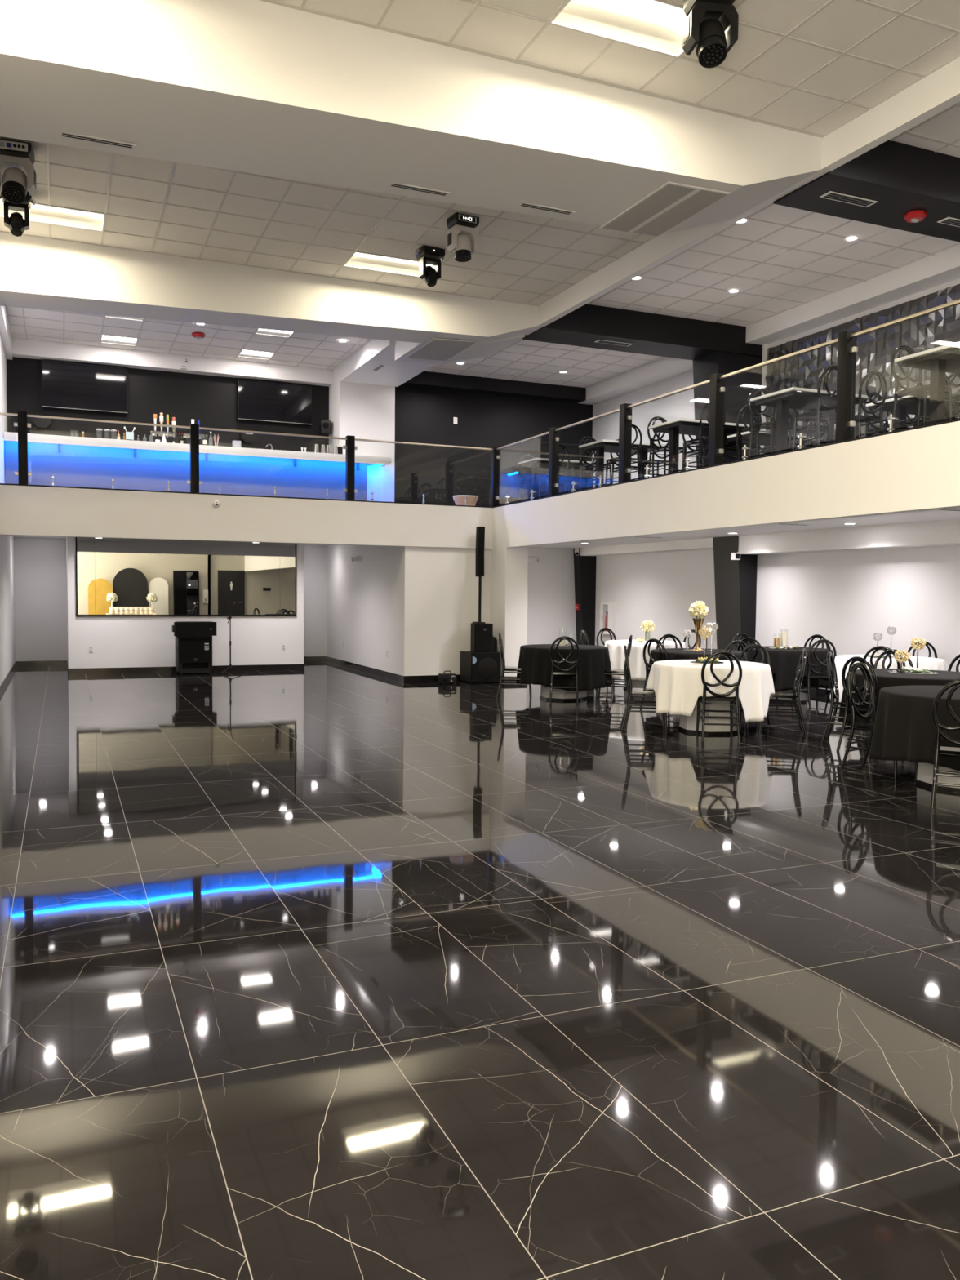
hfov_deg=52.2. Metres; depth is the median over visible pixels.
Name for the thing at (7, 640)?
wall
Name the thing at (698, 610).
flower ball
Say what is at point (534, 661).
tablecloth
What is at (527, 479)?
bar stool
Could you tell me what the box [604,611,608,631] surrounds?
fire extinguisher
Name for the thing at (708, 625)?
goblet
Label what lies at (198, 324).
recessed light
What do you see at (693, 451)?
bar stool
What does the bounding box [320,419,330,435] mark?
wall speaker
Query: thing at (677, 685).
tablecloth
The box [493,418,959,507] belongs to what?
trim
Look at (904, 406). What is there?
table
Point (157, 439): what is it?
bottle
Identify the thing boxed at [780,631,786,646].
candle
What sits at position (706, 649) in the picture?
goblet
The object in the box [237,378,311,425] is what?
television
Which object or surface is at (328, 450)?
cocktail shaker
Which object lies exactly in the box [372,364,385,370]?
air vent
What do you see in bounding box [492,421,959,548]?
fascia
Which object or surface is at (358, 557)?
emergency light
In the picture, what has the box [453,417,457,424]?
wall switch
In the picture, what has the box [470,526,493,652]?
speaker
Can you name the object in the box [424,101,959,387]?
ceiling
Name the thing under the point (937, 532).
beam
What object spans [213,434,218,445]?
cup
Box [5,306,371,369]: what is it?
ceiling
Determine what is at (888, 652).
banquet chair
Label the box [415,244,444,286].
light
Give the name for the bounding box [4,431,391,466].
countertop
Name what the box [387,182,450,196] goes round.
slot vent
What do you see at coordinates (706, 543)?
trim
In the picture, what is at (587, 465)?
bar stool
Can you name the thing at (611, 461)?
bar stool
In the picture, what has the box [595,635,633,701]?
banquet chair
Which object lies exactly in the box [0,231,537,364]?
beam
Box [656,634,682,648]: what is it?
banquet chair
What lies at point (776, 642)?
glass cylinder
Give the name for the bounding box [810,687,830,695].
baseboard
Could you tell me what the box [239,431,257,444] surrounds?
dispenser
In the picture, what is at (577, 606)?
station
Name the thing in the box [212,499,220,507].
security camera
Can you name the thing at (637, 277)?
recessed light
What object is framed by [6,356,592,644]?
wall
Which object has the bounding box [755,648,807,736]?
banquet chair
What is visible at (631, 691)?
banquet chair
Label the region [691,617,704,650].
vase
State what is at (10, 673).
baseboard
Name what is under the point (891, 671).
plate
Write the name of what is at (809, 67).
ceiling
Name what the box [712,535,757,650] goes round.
column
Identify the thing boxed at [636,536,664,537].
ceiling vent
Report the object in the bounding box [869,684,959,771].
tablecloth
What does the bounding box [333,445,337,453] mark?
cocktail shaker
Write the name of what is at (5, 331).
trim
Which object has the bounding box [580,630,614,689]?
banquet chair
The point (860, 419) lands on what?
bar stool
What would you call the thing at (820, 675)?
banquet chair
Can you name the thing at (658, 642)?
banquet chair
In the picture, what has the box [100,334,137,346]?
ceiling light
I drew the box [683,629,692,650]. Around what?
goblet
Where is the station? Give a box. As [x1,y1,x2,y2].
[575,604,579,609]
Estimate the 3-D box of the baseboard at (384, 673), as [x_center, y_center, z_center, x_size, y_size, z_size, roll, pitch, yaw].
[-2.364,0.541,19.287,0.012,0.105,5.370,-1,3,-23]
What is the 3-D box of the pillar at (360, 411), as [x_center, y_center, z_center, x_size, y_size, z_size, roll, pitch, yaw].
[-2.369,-3.692,19.399,1.110,2.650,0.950,-1,3,-23]
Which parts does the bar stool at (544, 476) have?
leg, seat, seat rail, leg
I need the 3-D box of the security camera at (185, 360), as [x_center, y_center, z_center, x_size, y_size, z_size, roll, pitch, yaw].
[-5.418,-5.143,18.035,0.120,0.119,0.079,-1,3,-23]
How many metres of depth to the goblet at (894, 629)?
12.53 m
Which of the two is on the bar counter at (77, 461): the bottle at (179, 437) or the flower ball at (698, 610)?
the bottle at (179, 437)
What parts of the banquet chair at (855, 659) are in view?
leg, seat, leg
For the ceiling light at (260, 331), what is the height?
0.105 m
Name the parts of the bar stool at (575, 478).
leg, seat, seat rail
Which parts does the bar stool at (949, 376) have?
seat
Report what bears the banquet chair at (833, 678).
on the floor
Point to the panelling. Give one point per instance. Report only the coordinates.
(876, 348)
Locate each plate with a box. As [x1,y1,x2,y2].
[683,649,712,651]
[690,661,724,663]
[887,670,938,675]
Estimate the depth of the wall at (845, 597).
15.76 m
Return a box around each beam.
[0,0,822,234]
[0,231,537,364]
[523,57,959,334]
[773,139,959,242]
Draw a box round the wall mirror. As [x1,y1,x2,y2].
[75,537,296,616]
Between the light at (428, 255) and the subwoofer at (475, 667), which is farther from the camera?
the subwoofer at (475, 667)
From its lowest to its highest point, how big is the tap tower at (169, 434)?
0.545 m
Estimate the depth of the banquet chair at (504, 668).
14.30 m
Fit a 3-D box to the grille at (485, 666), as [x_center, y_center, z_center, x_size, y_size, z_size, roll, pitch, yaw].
[0.099,0.467,16.741,0.516,0.478,0.015,-1,3,-23]
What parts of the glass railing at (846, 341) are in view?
post, post, post, knob, post, clamp post, knob, clamp post, knob, post, clamp post, knob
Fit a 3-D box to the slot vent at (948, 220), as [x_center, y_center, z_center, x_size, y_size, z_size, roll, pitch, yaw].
[5.196,-4.465,10.512,0.620,0.010,0.150,-1,3,-23]
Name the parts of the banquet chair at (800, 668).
leg, leg, seat rail, seat, leg, leg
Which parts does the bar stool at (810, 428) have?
leg, seat, seat rail, leg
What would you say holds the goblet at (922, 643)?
on the plate at (891, 671)
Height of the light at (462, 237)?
0.491 m
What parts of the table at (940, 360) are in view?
leg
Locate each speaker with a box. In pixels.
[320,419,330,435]
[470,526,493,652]
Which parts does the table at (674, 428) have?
leg, leg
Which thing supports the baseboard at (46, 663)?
attached to the wall at (40, 564)
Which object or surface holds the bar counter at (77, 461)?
on the floor
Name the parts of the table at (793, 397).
leg, leg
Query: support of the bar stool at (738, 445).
on the floor
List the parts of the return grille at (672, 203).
grille panel, grille panel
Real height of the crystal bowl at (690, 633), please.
0.112 m
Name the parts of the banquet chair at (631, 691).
leg, leg, seat, seat rail, leg, leg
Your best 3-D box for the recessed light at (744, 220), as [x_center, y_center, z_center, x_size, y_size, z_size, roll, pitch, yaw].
[3.107,-4.987,11.649,0.196,0.007,0.196,-1,3,-23]
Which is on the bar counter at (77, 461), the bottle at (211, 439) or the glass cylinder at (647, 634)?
the bottle at (211, 439)
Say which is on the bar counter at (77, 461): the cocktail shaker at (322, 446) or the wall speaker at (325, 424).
the cocktail shaker at (322, 446)
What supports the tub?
on the floor
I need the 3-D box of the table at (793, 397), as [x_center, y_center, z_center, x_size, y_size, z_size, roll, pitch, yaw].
[4.104,-2.491,12.228,1.200,1.070,0.800,-1,3,-23]
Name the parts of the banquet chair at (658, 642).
leg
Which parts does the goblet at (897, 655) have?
stem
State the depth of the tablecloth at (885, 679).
9.70 m
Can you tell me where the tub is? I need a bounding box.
[453,494,478,506]
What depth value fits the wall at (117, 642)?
18.29 m
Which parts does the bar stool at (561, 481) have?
seat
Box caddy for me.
[124,426,135,439]
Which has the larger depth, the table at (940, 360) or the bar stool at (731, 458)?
the bar stool at (731, 458)
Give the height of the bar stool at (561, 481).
1.279 m
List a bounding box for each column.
[489,546,528,676]
[573,547,595,645]
[693,351,762,468]
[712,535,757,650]
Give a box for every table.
[517,457,592,498]
[539,684,586,701]
[578,439,666,487]
[623,680,645,688]
[648,417,749,473]
[678,698,741,734]
[726,430,813,459]
[750,386,869,453]
[768,688,808,702]
[866,395,959,431]
[894,341,959,424]
[915,762,959,792]
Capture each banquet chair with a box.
[495,632,531,699]
[549,635,580,706]
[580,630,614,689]
[595,627,616,685]
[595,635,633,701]
[620,644,667,731]
[640,638,667,706]
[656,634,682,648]
[683,629,701,648]
[695,650,742,742]
[722,640,749,662]
[731,632,752,650]
[737,637,777,704]
[738,644,770,728]
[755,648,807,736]
[791,639,836,709]
[804,634,828,699]
[820,651,856,743]
[835,656,877,756]
[839,662,918,779]
[863,645,900,668]
[873,648,913,668]
[906,640,937,657]
[929,679,959,808]
[947,653,959,671]
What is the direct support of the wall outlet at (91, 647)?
attached to the wall at (117, 642)
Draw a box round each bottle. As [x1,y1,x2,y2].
[116,430,119,439]
[149,431,153,441]
[155,434,159,442]
[177,433,180,443]
[180,432,183,444]
[203,432,207,444]
[208,431,213,445]
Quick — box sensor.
[180,362,186,369]
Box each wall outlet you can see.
[88,645,93,652]
[281,644,285,650]
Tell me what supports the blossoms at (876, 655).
on the tablecloth at (934, 664)
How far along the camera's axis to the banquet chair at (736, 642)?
12.82 m
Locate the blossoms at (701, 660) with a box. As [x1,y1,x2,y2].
[695,657,719,662]
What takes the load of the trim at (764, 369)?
attached to the wall at (845, 597)
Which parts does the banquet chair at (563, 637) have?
leg, seat, seat rail, leg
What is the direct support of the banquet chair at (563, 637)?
on the floor
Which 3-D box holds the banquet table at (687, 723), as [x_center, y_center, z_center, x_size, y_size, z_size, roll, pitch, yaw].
[2.630,0.653,11.176,1.260,0.766,1.260,1,3,15]
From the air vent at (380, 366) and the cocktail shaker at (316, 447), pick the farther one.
the cocktail shaker at (316, 447)
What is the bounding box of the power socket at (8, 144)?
[6,142,11,147]
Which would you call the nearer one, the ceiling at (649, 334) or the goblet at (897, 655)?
the goblet at (897, 655)
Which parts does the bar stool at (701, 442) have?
leg, seat, seat rail, leg, leg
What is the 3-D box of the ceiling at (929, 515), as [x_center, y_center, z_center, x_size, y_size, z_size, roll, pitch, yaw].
[1.099,-1.679,10.181,11.750,0.390,25.000,-1,3,-23]
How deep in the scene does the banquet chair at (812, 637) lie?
14.95 m
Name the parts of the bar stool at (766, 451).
seat, leg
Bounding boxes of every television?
[40,359,127,413]
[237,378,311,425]
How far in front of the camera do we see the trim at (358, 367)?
17.69 m
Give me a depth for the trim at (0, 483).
15.49 m
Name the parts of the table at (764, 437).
leg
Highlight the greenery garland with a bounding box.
[775,645,799,648]
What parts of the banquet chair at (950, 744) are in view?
leg, seat, seat rail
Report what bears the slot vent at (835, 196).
attached to the beam at (903, 179)
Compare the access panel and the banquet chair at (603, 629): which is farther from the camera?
the banquet chair at (603, 629)
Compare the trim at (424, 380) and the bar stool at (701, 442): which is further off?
the trim at (424, 380)
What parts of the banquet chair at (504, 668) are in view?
leg, seat rail, seat, leg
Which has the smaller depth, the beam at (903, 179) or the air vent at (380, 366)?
the beam at (903, 179)
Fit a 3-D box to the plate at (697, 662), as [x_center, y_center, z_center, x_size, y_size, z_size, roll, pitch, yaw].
[2.612,0.256,11.257,0.380,0.007,0.380,-1,3,-23]
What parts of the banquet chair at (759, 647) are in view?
leg, leg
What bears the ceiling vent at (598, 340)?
in the ceiling at (649, 334)
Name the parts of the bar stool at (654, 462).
leg, seat, seat rail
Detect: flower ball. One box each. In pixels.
[640,620,655,631]
[688,600,708,618]
[893,649,909,662]
[911,636,925,649]
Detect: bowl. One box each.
[636,637,644,641]
[683,629,692,637]
[872,632,882,641]
[886,626,896,635]
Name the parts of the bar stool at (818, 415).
leg, seat, seat rail, leg, leg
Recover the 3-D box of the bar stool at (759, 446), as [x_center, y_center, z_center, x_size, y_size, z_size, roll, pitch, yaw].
[4.646,-2.757,15.713,0.429,1.279,0.527,-1,3,-23]
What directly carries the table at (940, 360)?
on the floor
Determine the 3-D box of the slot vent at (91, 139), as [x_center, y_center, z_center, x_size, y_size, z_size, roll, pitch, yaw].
[-3.054,-3.989,7.816,0.580,0.010,0.085,-1,3,-23]
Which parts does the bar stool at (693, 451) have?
seat, seat rail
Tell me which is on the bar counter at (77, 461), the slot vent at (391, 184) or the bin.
the bin
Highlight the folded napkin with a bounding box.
[161,433,166,442]
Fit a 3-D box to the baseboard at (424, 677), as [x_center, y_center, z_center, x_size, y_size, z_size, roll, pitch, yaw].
[-0.571,0.663,17.129,1.612,0.105,0.012,-1,3,-23]
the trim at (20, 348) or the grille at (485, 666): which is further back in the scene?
the trim at (20, 348)
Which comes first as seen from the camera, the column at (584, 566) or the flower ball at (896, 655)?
the flower ball at (896, 655)
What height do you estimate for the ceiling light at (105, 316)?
0.105 m
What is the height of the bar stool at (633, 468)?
1.279 m
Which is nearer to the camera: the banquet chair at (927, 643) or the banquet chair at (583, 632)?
the banquet chair at (927, 643)
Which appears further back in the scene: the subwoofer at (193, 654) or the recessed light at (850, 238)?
the subwoofer at (193, 654)
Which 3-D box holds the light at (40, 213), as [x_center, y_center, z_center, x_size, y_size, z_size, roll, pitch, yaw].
[-4.984,-5.005,11.332,1.188,0.169,0.594,-1,3,-23]
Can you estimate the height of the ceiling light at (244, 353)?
0.105 m
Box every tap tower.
[151,413,176,437]
[182,419,207,439]
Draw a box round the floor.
[0,661,959,1279]
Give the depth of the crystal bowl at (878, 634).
12.50 m
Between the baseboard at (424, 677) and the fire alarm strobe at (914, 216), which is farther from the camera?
the baseboard at (424, 677)
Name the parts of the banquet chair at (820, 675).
leg, seat, seat rail, leg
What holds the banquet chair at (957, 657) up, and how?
on the floor
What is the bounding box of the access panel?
[404,337,478,360]
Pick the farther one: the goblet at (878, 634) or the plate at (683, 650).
the plate at (683, 650)
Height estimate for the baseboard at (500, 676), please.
0.105 m
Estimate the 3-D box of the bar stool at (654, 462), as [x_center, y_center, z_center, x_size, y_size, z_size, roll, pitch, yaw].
[2.872,-2.785,15.921,0.429,1.279,0.527,-1,3,-23]
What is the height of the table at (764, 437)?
1.070 m
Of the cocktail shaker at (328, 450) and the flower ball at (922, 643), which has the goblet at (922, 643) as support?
the flower ball at (922, 643)
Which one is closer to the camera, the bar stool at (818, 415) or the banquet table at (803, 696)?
the bar stool at (818, 415)
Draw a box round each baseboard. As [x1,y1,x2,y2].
[0,661,16,693]
[16,656,325,666]
[66,660,304,674]
[325,656,403,681]
[403,674,462,682]
[499,675,516,683]
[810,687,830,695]
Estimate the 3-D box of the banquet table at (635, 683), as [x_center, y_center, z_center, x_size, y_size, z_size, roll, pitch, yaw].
[2.707,0.415,16.107,1.260,0.766,1.260,3,4,38]
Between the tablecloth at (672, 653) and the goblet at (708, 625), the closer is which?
the goblet at (708, 625)
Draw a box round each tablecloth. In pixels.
[515,644,612,690]
[604,640,685,680]
[645,659,774,723]
[648,648,746,675]
[740,646,833,691]
[829,654,946,700]
[837,668,959,728]
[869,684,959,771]
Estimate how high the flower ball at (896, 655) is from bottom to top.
0.133 m
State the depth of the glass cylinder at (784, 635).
14.40 m
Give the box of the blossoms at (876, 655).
[862,653,884,657]
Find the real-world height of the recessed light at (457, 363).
0.007 m
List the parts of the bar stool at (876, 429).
leg, seat rail, seat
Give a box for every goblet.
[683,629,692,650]
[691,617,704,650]
[702,626,711,650]
[705,622,718,659]
[872,632,882,653]
[886,626,896,657]
[893,649,909,672]
[911,636,925,668]
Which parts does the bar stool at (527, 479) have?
leg, leg, seat rail, seat, leg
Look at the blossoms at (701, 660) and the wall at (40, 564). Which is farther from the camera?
the wall at (40, 564)
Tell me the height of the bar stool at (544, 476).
1.279 m
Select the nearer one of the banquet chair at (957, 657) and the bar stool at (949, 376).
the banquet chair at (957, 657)
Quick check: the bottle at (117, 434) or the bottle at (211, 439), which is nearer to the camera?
the bottle at (117, 434)
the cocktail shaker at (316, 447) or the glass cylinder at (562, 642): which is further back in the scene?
the cocktail shaker at (316, 447)
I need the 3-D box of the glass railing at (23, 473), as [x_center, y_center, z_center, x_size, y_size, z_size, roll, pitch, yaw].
[-3.400,-2.840,15.731,7.856,1.058,0.124,-1,3,-23]
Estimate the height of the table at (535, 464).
1.070 m
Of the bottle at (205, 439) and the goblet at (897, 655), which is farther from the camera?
the bottle at (205, 439)
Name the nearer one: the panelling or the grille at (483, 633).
the panelling
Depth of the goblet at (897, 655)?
9.97 m
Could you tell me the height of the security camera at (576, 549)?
0.169 m
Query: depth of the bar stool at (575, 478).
18.02 m
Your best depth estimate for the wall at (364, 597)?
18.89 m
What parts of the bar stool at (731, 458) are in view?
seat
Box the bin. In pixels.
[337,444,342,453]
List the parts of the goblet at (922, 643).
stem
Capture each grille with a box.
[179,637,211,662]
[471,653,499,681]
[475,624,492,651]
[600,181,730,235]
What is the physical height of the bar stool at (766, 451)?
1.279 m
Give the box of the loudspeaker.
[171,621,216,636]
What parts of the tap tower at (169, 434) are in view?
tap handle, tap handle, tap handle, tap handle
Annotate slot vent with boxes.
[57,131,136,149]
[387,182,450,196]
[517,202,574,215]
[819,191,877,207]
[937,217,959,226]
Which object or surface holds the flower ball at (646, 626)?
on the glass cylinder at (647, 634)
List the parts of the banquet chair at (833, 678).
leg, leg, seat rail, seat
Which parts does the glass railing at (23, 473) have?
post, glass panel, post, handrail, post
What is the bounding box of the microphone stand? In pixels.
[220,601,247,674]
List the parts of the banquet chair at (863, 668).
leg, seat rail, seat, leg, leg, leg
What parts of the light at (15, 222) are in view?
yoke arm, yoke arm, knob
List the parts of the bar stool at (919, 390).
leg, leg, seat rail, seat, leg, leg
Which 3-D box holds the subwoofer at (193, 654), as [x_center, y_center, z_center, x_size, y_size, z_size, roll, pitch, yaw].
[-5.293,0.272,18.090,0.604,0.700,0.522,-1,3,-23]
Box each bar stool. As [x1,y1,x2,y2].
[518,453,546,502]
[538,444,569,497]
[546,457,571,493]
[568,450,595,492]
[577,436,611,490]
[604,424,642,485]
[609,439,637,484]
[639,431,669,476]
[647,416,686,476]
[681,401,725,471]
[681,434,708,465]
[723,404,761,460]
[726,432,755,462]
[747,386,795,458]
[751,444,767,457]
[758,414,796,454]
[787,408,829,448]
[792,365,837,449]
[806,418,829,447]
[833,370,887,440]
[863,392,908,435]
[890,345,951,428]
[906,413,923,426]
[913,373,959,426]
[944,373,959,418]
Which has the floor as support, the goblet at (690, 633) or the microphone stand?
the microphone stand
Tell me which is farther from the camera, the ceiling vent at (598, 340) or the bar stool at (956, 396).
the ceiling vent at (598, 340)
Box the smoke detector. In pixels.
[777,248,786,255]
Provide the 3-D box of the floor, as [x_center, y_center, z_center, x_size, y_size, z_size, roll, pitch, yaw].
[1.071,1.123,10.317,12.150,0.120,25.200,-1,3,-23]
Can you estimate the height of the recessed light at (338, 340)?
0.007 m
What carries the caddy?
on the bar counter at (77, 461)
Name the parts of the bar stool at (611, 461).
leg, seat, seat rail, leg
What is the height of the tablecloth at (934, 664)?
0.602 m
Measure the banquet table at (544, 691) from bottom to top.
0.766 m
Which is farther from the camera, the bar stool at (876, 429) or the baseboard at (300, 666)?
the baseboard at (300, 666)
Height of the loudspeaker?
0.262 m
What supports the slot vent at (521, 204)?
attached to the beam at (253, 86)
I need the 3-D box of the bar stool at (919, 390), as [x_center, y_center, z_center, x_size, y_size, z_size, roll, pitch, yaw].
[4.614,-2.493,10.269,0.429,1.279,0.527,-1,3,-23]
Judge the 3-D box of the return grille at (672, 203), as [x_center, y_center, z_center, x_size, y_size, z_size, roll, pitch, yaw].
[1.765,-4.146,9.464,0.680,0.016,1.200,-2,4,-23]
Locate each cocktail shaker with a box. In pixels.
[314,444,319,453]
[320,444,324,453]
[325,444,330,453]
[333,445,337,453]
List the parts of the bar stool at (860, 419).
leg, leg, seat, leg, seat rail, leg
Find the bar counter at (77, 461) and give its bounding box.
[4,431,391,500]
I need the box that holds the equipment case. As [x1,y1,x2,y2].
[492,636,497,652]
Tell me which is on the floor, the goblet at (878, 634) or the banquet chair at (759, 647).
the banquet chair at (759, 647)
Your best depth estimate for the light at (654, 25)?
7.49 m
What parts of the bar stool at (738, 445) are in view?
leg, seat, seat rail, leg, leg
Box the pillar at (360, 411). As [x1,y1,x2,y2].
[328,378,395,502]
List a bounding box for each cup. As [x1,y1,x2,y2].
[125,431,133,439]
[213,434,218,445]
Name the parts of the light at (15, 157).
socket panel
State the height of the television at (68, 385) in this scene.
0.830 m
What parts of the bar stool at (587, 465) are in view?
leg, leg, seat rail, seat, leg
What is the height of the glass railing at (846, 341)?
1.058 m
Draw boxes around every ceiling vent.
[594,339,632,346]
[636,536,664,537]
[782,523,810,525]
[937,508,959,511]
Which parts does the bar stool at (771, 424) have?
leg, leg, seat rail, seat, leg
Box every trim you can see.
[0,305,12,359]
[0,483,493,507]
[11,337,333,386]
[333,338,435,386]
[399,371,586,403]
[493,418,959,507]
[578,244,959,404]
[580,537,713,555]
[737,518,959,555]
[760,344,768,450]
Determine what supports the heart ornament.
on the plate at (697, 662)
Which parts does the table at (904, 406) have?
leg, leg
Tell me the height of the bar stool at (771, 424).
1.279 m
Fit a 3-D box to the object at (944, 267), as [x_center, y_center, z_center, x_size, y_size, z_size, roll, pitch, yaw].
[6.684,-4.915,11.473,0.400,0.460,22.300,-1,3,-23]
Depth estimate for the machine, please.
16.52 m
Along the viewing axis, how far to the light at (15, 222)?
10.66 m
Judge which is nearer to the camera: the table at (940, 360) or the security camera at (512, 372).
the table at (940, 360)
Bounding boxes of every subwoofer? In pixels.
[175,635,212,675]
[459,650,500,683]
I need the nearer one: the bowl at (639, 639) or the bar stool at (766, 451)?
the bar stool at (766, 451)
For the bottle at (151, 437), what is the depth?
17.06 m
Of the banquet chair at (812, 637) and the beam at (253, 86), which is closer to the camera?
the beam at (253, 86)
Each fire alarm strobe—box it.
[191,332,204,338]
[903,210,926,222]
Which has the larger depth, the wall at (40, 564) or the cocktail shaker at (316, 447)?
the wall at (40, 564)
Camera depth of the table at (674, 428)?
14.14 m
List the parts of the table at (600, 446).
leg, leg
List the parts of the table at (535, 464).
leg, leg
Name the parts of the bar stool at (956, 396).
seat, seat rail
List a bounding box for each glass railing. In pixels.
[0,410,493,505]
[490,298,959,506]
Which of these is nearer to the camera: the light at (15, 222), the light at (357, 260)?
the light at (15, 222)
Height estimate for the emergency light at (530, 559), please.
0.117 m
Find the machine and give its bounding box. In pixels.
[438,671,456,684]
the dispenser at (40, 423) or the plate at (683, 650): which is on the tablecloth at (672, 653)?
the plate at (683, 650)
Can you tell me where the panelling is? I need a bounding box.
[764,284,959,455]
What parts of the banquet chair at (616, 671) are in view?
leg, seat, seat rail, leg, leg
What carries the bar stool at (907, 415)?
on the floor
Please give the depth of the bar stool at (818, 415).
11.46 m
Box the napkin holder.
[231,440,240,447]
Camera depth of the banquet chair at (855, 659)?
9.68 m
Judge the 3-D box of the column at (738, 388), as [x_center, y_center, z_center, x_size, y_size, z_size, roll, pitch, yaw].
[4.190,-3.485,16.688,0.920,2.630,0.700,-1,3,-23]
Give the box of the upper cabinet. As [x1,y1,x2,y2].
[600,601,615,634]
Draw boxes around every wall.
[0,334,15,684]
[0,484,493,548]
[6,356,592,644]
[13,537,326,661]
[66,537,303,668]
[326,544,402,675]
[401,546,490,675]
[591,278,959,689]
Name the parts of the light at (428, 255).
knob, yoke arm, display panel, yoke arm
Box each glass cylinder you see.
[559,640,565,645]
[644,631,651,640]
[773,633,781,647]
[779,628,788,646]
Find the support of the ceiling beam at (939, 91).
attached to the deck
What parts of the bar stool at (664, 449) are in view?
leg, leg, seat rail, seat, leg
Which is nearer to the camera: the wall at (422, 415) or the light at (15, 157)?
the light at (15, 157)
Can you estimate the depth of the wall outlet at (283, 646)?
19.17 m
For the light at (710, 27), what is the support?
hanging from the ceiling at (809, 67)
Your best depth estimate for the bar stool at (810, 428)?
12.66 m
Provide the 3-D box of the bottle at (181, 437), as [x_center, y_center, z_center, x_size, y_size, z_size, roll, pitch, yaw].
[-5.312,-3.565,17.445,0.061,0.250,0.061,-1,3,-23]
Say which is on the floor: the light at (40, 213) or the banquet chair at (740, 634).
the banquet chair at (740, 634)
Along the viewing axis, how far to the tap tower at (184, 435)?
17.37 m
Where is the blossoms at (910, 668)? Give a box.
[899,666,930,673]
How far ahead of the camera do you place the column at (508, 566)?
16.90 m
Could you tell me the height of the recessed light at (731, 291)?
0.007 m
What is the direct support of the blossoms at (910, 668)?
on the plate at (891, 671)
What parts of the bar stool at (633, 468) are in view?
leg, seat, seat rail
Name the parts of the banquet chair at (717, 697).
leg, leg, seat, seat rail, leg, leg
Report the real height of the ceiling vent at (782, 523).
0.010 m
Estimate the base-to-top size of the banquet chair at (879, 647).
0.965 m
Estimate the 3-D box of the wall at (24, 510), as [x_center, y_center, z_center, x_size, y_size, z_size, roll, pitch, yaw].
[-3.409,-1.933,15.791,7.870,0.715,0.170,-1,3,-23]
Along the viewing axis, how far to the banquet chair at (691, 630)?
16.54 m
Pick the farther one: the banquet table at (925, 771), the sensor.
the sensor
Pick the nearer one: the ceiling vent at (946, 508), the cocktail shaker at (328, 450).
the ceiling vent at (946, 508)
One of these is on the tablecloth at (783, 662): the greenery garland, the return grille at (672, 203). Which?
the greenery garland
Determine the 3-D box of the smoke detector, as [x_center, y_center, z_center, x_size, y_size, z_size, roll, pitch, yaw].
[3.901,-5.005,12.641,0.130,0.048,0.129,-1,3,-23]
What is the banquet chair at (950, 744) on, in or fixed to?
on the floor
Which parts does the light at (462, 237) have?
display panel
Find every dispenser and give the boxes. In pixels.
[32,413,51,429]
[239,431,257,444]
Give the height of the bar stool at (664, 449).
1.279 m
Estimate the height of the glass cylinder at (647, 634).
0.170 m
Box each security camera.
[182,357,189,364]
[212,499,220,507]
[509,370,515,375]
[574,547,578,555]
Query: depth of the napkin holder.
17.60 m
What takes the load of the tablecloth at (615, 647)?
on the banquet table at (635, 683)
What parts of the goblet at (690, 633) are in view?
stem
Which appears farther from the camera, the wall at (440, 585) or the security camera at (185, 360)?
the security camera at (185, 360)
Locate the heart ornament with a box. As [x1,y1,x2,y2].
[697,627,711,658]
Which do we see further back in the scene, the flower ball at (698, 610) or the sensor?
the sensor
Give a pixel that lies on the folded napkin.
(163, 440)
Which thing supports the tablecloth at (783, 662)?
on the banquet table at (803, 696)
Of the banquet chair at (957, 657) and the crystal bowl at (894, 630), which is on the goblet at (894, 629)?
the crystal bowl at (894, 630)
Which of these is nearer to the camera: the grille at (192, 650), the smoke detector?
the smoke detector
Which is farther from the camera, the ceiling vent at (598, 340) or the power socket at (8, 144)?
the ceiling vent at (598, 340)
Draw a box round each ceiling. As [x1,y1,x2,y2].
[0,136,656,306]
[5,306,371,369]
[13,507,959,548]
[260,0,959,137]
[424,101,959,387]
[522,303,762,359]
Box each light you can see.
[0,138,36,204]
[0,191,36,236]
[0,199,105,231]
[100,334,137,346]
[104,315,144,321]
[194,323,206,325]
[236,349,275,359]
[254,328,294,337]
[337,339,348,342]
[342,251,442,276]
[351,555,361,561]
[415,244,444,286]
[446,212,479,262]
[455,362,465,364]
[528,556,542,562]
[548,0,687,57]
[631,275,643,280]
[682,0,738,68]
[726,288,740,293]
[734,217,749,224]
[843,235,859,241]
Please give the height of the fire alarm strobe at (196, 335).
0.086 m
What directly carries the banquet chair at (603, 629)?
on the floor
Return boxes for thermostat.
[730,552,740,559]
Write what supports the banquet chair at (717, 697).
on the floor
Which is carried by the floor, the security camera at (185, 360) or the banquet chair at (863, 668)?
the banquet chair at (863, 668)

